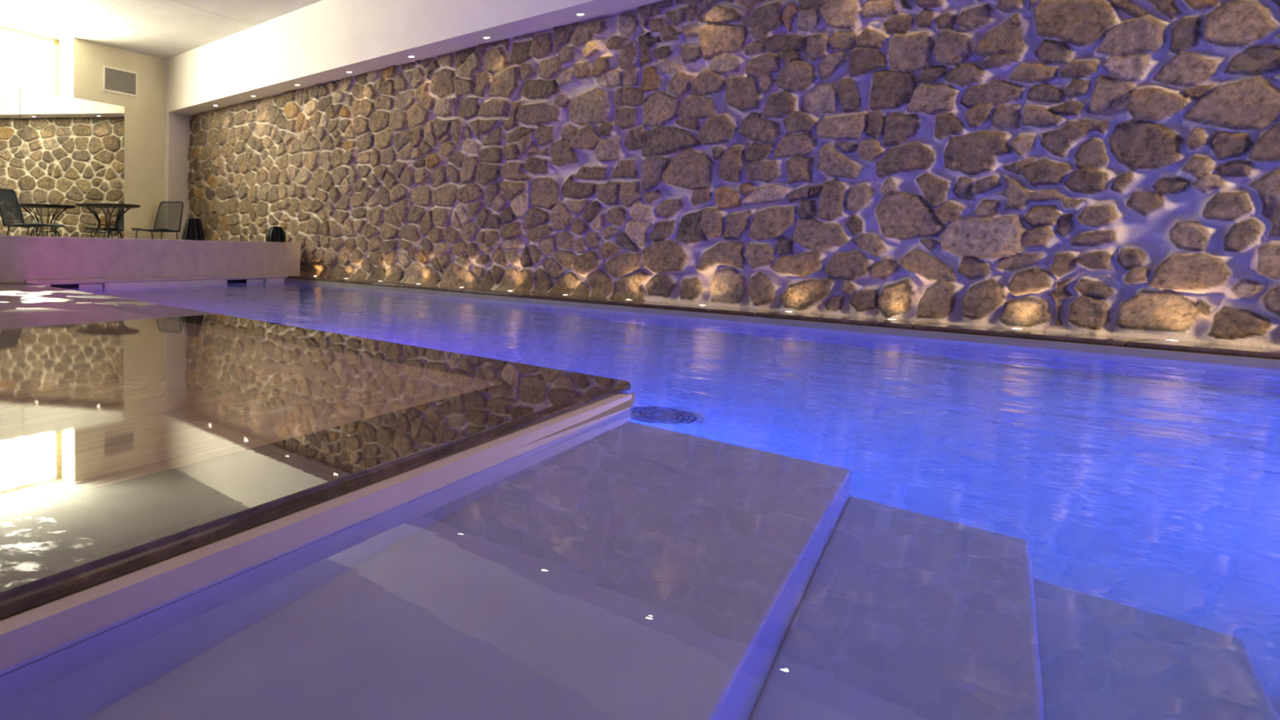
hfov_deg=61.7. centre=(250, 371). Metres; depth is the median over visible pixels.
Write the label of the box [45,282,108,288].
skimmer
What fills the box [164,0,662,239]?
wall
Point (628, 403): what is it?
band
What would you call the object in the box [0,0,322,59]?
ceiling
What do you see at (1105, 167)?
stone wall
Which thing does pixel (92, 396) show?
water
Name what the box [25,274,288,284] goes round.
ledge
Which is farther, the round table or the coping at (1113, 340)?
the round table
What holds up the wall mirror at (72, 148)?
attached to the wall at (82, 62)
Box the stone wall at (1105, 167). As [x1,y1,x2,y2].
[187,0,1279,348]
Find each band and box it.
[47,278,1279,368]
[515,392,635,448]
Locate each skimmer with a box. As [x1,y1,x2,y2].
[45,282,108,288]
[224,277,268,283]
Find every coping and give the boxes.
[0,282,631,619]
[286,275,1279,359]
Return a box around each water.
[0,281,1279,719]
[0,286,502,512]
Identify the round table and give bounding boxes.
[75,203,140,238]
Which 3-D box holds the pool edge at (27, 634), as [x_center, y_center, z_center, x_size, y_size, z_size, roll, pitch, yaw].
[0.347,0.510,5.577,9.450,1.480,16.086,-3,9,-29]
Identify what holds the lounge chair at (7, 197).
on the floor
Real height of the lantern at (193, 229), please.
0.287 m
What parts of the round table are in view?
leg, leg, leg, leg, leg, leg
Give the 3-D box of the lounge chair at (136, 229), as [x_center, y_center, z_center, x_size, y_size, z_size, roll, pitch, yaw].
[-1.661,-2.612,17.145,0.598,0.897,0.883,6,9,30]
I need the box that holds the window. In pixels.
[0,26,59,94]
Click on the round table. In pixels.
(102, 206)
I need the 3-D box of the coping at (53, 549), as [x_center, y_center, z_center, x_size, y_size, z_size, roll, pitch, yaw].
[-0.647,-0.156,4.778,3.999,0.031,11.762,1,8,-3]
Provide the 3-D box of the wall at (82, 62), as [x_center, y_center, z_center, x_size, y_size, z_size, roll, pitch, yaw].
[-5.149,-3.482,14.034,0.800,3.900,12.662,7,10,37]
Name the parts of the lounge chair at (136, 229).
seat frame, backrest, frame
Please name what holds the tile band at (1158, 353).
attached to the pool edge at (27, 634)
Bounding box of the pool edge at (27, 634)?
[0,277,1127,670]
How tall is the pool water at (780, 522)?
1.320 m
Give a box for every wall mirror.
[0,84,21,235]
[19,88,124,238]
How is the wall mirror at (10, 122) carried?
attached to the wall at (82, 62)
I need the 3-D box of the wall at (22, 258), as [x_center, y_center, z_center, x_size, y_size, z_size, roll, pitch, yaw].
[-2.719,-1.204,10.320,0.229,0.521,11.367,7,10,37]
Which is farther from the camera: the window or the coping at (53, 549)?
the window
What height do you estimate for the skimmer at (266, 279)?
0.188 m
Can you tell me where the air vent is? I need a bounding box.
[102,65,137,97]
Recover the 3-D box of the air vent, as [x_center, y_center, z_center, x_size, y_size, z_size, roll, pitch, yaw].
[-2.290,-5.109,16.876,0.022,0.432,0.836,7,10,37]
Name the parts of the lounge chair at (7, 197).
backrest, frame, seat, seat frame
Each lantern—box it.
[180,217,204,239]
[266,226,285,242]
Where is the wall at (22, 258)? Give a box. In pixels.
[0,235,300,282]
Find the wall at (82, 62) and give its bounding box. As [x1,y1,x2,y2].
[58,37,165,239]
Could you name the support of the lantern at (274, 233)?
on the wall at (22, 258)
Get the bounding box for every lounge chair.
[0,187,65,236]
[131,201,183,239]

